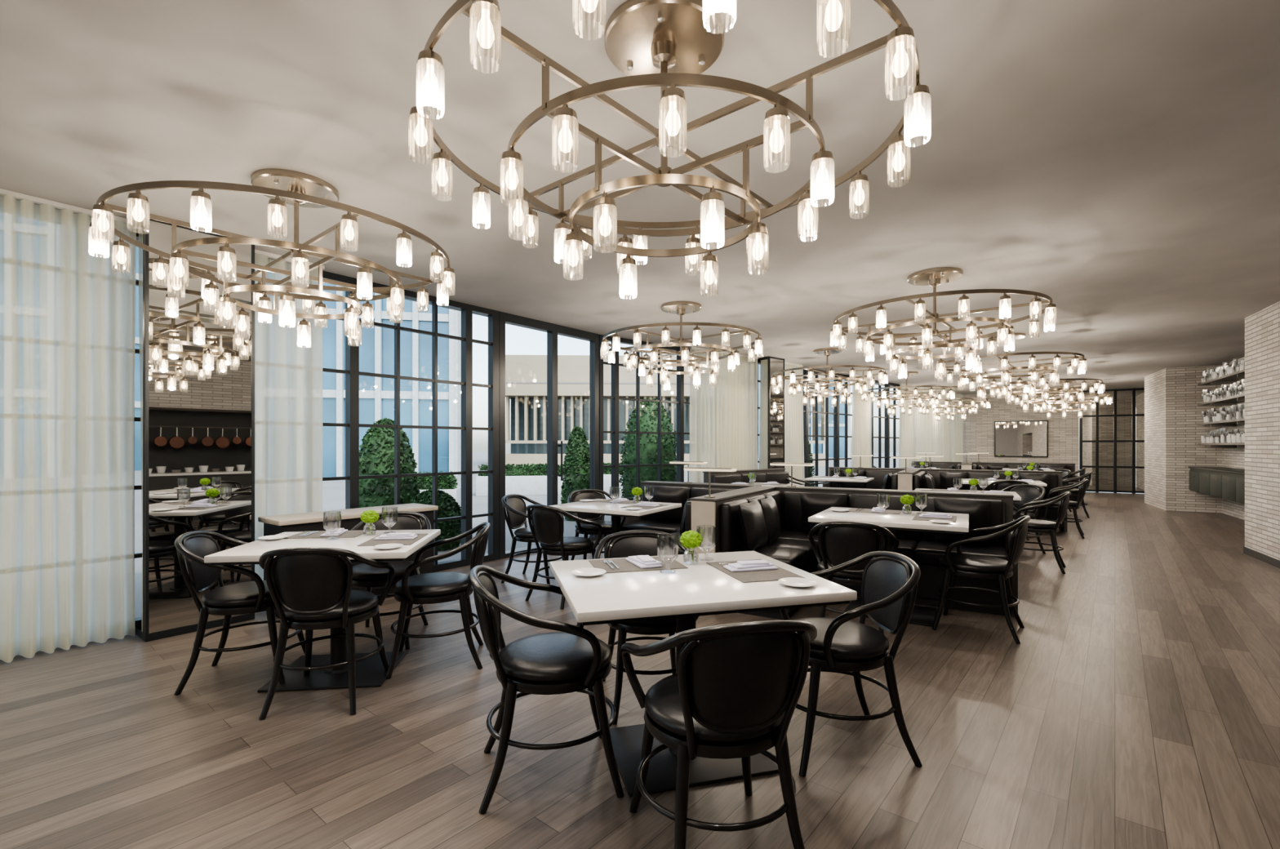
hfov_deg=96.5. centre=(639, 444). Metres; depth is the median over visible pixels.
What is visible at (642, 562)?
folded napkin
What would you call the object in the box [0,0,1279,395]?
ceiling
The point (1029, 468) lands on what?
flower vase
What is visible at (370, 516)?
flower vase
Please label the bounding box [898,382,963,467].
sheer curtain
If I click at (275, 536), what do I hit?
plate
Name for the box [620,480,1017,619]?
booth banquette
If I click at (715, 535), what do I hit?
water goblet
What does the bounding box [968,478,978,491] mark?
flower vase
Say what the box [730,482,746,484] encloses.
folded napkin
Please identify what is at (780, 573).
placemat
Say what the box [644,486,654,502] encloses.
water goblet
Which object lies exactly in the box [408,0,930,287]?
chandelier
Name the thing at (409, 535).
folded napkin
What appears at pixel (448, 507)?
topiary bush
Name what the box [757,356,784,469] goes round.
column
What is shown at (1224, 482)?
lower cabinet
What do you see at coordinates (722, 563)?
cutlery
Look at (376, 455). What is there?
topiary bush
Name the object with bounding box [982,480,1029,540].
dining chair
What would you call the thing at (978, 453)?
lamp
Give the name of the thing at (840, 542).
dining chair
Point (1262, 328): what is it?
wall
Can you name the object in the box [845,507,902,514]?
placemat
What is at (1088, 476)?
dining chair
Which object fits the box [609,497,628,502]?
folded napkin
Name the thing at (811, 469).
topiary bush
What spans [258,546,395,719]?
dining chair
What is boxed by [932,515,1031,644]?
dining chair
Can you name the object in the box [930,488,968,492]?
placemat
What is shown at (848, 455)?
lamp
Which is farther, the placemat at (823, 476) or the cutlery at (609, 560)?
the placemat at (823, 476)
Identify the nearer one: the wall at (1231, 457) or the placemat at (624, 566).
the placemat at (624, 566)
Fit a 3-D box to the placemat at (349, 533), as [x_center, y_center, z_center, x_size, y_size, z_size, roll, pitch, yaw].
[-1.909,0.548,3.510,0.400,0.003,0.280,0,0,-7]
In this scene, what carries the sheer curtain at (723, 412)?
hanging from the ceiling
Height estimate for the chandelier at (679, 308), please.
0.886 m
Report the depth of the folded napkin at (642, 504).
5.10 m
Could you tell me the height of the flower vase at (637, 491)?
0.153 m
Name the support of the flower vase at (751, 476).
on the dining table at (764, 485)
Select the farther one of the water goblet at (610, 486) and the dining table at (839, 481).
the dining table at (839, 481)
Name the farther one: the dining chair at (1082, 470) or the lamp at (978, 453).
the lamp at (978, 453)
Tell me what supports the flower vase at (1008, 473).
on the dining table at (965, 482)
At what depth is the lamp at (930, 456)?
9.99 m
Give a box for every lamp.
[669,461,706,483]
[684,466,736,497]
[769,462,813,486]
[848,454,872,467]
[890,456,920,472]
[916,452,935,461]
[916,455,943,469]
[955,453,977,463]
[968,452,988,462]
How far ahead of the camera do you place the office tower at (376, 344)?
25.99 m
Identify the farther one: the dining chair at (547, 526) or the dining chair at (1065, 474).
the dining chair at (1065, 474)
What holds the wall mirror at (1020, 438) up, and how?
attached to the wall at (978, 426)
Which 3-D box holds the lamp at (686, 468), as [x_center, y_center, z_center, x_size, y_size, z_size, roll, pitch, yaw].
[0.560,0.301,4.584,0.420,0.238,0.110,0,0,30]
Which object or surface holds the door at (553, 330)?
on the floor
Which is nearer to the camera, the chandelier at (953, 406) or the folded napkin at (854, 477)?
the folded napkin at (854, 477)
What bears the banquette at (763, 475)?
on the floor
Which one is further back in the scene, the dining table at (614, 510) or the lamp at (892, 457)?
the lamp at (892, 457)
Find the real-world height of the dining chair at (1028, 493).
0.823 m
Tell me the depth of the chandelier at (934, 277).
4.91 m
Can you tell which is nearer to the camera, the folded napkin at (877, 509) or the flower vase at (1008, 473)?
the folded napkin at (877, 509)
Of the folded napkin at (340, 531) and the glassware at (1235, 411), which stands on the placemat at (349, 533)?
the folded napkin at (340, 531)
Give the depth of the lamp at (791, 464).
5.73 m
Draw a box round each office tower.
[322,282,461,477]
[808,376,850,457]
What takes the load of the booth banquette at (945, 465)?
on the floor
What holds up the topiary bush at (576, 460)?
on the ground
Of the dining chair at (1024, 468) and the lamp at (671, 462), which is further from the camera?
the dining chair at (1024, 468)
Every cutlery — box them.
[298,530,318,536]
[603,559,619,569]
[718,561,737,564]
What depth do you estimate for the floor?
2.55 m
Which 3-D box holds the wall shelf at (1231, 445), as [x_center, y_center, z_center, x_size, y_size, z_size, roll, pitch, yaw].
[9.465,0.008,8.669,0.358,0.085,5.279,0,0,32]
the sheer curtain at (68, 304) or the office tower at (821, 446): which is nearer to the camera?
the sheer curtain at (68, 304)
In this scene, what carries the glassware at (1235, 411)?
on the wall shelf at (1230, 423)
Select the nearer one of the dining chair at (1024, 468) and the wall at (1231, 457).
the wall at (1231, 457)
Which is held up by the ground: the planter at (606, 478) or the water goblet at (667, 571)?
the planter at (606, 478)
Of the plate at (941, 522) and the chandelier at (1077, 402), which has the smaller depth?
the plate at (941, 522)
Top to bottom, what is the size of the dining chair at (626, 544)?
0.823 m
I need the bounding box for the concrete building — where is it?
[505,355,825,466]
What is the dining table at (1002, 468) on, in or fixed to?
on the floor
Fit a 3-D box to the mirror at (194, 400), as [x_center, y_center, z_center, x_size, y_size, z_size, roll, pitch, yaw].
[-3.203,-0.110,4.116,0.340,2.817,0.636,0,0,38]
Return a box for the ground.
[322,452,898,562]
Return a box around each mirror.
[133,217,254,641]
[994,420,1048,457]
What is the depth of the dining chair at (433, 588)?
3.32 m
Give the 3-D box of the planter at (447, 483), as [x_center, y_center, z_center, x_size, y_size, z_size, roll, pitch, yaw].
[-4.495,0.977,11.551,1.600,0.926,0.800,0,0,-11]
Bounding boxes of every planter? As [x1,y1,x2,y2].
[415,471,461,508]
[475,463,488,496]
[505,462,546,495]
[557,463,565,494]
[603,462,611,493]
[618,463,622,493]
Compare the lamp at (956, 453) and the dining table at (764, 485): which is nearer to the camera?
the dining table at (764, 485)
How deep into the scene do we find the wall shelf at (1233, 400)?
10.12 m
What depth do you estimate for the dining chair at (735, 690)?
1.62 m
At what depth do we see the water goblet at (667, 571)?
2.47 m
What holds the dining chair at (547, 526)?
on the floor
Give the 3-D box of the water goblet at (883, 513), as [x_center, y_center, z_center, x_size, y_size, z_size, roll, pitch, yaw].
[1.931,0.469,4.536,0.096,0.160,0.094,0,0,30]
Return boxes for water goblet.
[323,511,341,540]
[381,506,398,533]
[608,486,619,503]
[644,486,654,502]
[657,533,679,573]
[696,524,716,560]
[876,493,889,515]
[915,493,928,514]
[953,477,962,492]
[978,477,987,491]
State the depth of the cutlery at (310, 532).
3.49 m
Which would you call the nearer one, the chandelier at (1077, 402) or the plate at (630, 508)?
the plate at (630, 508)
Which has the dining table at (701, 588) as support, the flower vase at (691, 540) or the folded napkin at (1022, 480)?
the flower vase at (691, 540)
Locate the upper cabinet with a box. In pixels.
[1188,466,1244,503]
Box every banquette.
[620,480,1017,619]
[702,468,788,484]
[822,466,1066,531]
[911,461,1079,502]
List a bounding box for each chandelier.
[88,168,454,340]
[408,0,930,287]
[600,301,763,386]
[771,347,887,404]
[831,266,1056,373]
[861,371,954,413]
[920,386,990,419]
[934,333,1086,398]
[990,363,1105,409]
[1020,380,1112,417]
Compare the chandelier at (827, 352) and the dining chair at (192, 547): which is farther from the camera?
the chandelier at (827, 352)
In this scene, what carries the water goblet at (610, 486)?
on the dining table at (614, 510)
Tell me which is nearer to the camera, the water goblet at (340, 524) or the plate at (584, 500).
the water goblet at (340, 524)
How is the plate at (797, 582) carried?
on the dining table at (701, 588)
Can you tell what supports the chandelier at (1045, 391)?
hanging from the ceiling
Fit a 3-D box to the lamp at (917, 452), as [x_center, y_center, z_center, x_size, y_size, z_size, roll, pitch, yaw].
[7.236,0.301,14.462,0.420,0.238,0.110,0,0,30]
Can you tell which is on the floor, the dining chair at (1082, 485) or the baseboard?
the dining chair at (1082, 485)
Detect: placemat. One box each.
[283,529,369,538]
[356,533,428,546]
[588,555,688,573]
[591,498,639,503]
[620,504,669,509]
[706,559,804,582]
[755,483,787,485]
[822,475,846,477]
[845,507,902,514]
[912,513,956,522]
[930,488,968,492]
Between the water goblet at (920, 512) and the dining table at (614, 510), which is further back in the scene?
the dining table at (614, 510)
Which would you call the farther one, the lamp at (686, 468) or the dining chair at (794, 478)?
the dining chair at (794, 478)
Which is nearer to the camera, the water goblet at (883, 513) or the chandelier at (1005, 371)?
the water goblet at (883, 513)
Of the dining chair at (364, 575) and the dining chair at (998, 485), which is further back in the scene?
the dining chair at (998, 485)
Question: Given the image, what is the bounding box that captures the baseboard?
[1243,546,1279,568]
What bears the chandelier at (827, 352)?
hanging from the ceiling
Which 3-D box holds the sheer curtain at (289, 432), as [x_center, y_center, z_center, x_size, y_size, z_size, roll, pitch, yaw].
[-2.864,-0.115,4.634,0.138,2.806,0.575,0,0,38]
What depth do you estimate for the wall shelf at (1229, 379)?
10.03 m
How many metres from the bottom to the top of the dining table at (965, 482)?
0.750 m
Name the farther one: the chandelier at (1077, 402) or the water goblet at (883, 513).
the chandelier at (1077, 402)
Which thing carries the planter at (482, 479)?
on the ground
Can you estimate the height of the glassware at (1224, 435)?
0.254 m
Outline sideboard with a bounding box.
[257,502,438,618]
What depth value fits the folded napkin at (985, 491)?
6.45 m
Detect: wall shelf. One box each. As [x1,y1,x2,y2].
[1197,368,1244,385]
[1197,393,1244,405]
[1197,417,1244,426]
[1197,442,1244,448]
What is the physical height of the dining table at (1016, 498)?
0.750 m
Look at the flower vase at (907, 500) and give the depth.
4.56 m
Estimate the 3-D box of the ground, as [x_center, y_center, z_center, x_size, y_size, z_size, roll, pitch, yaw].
[-15.000,1.520,35.000,150.000,0.160,150.000,0,0,0]
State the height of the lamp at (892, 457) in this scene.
0.238 m
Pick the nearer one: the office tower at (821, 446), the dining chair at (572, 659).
the dining chair at (572, 659)
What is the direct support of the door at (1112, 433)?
in the wall
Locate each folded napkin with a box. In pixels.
[320,528,347,536]
[373,532,417,540]
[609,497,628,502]
[625,555,662,568]
[633,502,659,506]
[723,560,777,572]
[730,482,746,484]
[764,481,778,484]
[852,476,866,478]
[871,506,885,512]
[918,512,951,519]
[946,487,958,490]
[983,490,1006,493]
[1017,479,1035,481]
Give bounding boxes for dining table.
[204,528,440,692]
[549,498,681,542]
[549,551,857,796]
[746,482,804,486]
[804,475,874,487]
[808,506,968,626]
[914,488,1021,502]
[960,478,1047,487]
[1001,468,1055,471]
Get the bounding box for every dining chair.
[173,530,305,695]
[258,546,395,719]
[351,511,431,649]
[386,521,490,679]
[469,564,623,814]
[501,493,564,584]
[525,504,602,608]
[567,488,626,559]
[593,529,698,724]
[620,620,817,848]
[779,551,922,777]
[786,475,811,486]
[807,521,899,635]
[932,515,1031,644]
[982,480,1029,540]
[1001,484,1045,554]
[1013,491,1071,573]
[1017,467,1044,471]
[1039,479,1088,538]
[1055,469,1071,511]
[1062,471,1092,518]
[1064,466,1086,504]
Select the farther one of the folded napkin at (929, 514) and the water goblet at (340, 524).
the folded napkin at (929, 514)
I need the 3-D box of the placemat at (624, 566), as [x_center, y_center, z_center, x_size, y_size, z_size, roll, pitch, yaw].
[-0.015,0.548,2.628,0.400,0.003,0.280,0,0,-15]
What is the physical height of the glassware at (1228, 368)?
0.254 m
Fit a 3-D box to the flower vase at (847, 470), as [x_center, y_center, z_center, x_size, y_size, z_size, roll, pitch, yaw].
[3.521,0.473,9.651,0.105,0.153,0.105,0,0,30]
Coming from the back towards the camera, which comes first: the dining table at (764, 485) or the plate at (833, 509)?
the dining table at (764, 485)
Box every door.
[499,311,599,559]
[1079,387,1144,493]
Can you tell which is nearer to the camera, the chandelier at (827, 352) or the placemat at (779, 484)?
the placemat at (779, 484)
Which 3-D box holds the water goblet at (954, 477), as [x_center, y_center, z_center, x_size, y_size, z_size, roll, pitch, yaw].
[3.731,0.469,6.706,0.096,0.160,0.094,0,0,30]
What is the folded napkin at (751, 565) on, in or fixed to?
on the placemat at (780, 573)
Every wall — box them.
[963,391,1079,475]
[1222,356,1244,519]
[1244,301,1279,559]
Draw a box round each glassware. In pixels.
[1200,358,1244,382]
[1200,378,1244,402]
[1200,404,1244,422]
[1200,427,1244,443]
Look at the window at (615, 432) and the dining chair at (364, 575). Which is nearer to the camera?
the dining chair at (364, 575)
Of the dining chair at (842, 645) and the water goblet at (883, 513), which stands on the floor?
the dining chair at (842, 645)
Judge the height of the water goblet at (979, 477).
0.160 m
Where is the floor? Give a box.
[0,491,1279,848]
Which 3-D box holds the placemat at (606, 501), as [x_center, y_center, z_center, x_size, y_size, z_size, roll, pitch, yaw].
[-0.225,0.548,5.561,0.400,0.003,0.280,0,0,30]
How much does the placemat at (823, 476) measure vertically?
0.003 m
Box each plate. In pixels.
[257,534,288,540]
[373,543,403,549]
[570,568,606,577]
[579,499,594,502]
[625,506,642,510]
[777,577,817,587]
[830,508,848,511]
[928,520,952,524]
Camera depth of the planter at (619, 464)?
17.15 m
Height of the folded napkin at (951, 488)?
0.028 m
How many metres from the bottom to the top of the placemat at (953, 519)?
0.003 m
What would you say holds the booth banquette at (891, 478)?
on the floor
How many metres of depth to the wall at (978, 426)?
16.65 m
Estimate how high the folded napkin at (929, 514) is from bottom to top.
0.028 m
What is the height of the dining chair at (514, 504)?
0.823 m
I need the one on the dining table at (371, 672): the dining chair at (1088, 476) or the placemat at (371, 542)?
the placemat at (371, 542)
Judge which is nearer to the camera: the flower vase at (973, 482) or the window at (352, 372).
the window at (352, 372)
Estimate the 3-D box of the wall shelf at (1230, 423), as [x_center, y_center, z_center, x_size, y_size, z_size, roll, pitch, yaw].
[9.465,-0.372,8.669,0.358,0.085,5.279,0,0,32]
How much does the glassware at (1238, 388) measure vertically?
0.254 m
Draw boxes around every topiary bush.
[359,417,420,507]
[406,488,461,551]
[560,426,589,520]
[618,397,676,501]
[808,444,814,486]
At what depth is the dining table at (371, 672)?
3.17 m
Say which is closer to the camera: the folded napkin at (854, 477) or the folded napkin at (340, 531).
the folded napkin at (340, 531)
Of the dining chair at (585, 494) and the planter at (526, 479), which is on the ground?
the planter at (526, 479)
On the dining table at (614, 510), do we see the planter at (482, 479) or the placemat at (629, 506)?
the placemat at (629, 506)
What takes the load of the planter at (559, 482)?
on the ground
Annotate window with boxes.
[322,271,499,572]
[599,334,697,539]
[803,368,899,486]
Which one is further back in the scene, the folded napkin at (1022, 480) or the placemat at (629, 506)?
the folded napkin at (1022, 480)
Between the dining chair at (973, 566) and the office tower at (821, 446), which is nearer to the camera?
the dining chair at (973, 566)
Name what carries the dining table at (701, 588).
on the floor
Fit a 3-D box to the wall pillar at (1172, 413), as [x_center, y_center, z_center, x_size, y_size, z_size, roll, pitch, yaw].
[11.325,-0.110,11.800,1.099,2.820,1.793,0,0,30]
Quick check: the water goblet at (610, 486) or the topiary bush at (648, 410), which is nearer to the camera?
the water goblet at (610, 486)
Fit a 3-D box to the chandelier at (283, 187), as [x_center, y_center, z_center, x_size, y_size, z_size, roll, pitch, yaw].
[-2.020,-1.076,3.360,1.766,0.886,1.761,0,0,0]
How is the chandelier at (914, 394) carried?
hanging from the ceiling
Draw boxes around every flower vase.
[360,509,379,535]
[631,487,642,503]
[680,530,702,564]
[747,473,755,484]
[844,468,851,477]
[900,494,914,514]
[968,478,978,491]
[1004,471,1012,479]
[1026,465,1032,471]
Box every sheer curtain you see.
[0,188,136,662]
[254,248,324,580]
[688,346,758,482]
[784,361,804,484]
[851,374,871,467]
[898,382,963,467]
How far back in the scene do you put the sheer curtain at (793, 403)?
10.64 m
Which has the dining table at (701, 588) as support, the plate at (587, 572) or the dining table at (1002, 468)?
the plate at (587, 572)
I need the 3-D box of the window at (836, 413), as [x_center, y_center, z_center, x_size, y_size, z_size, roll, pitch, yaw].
[6.014,-0.110,13.908,10.087,2.818,0.090,0,0,-44]
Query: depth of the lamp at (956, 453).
12.67 m
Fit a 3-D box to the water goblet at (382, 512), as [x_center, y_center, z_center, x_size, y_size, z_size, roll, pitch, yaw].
[-1.564,0.469,3.572,0.096,0.160,0.094,0,0,-7]
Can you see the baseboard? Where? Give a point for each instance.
(1251, 553)
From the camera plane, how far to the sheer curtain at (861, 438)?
12.48 m
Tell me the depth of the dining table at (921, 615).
4.26 m
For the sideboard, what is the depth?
4.56 m
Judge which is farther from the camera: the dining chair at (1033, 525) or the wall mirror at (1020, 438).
the wall mirror at (1020, 438)
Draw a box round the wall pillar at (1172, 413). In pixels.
[1144,364,1222,513]
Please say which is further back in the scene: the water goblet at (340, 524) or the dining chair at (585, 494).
the dining chair at (585, 494)
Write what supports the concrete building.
on the ground
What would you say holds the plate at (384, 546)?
on the dining table at (371, 672)

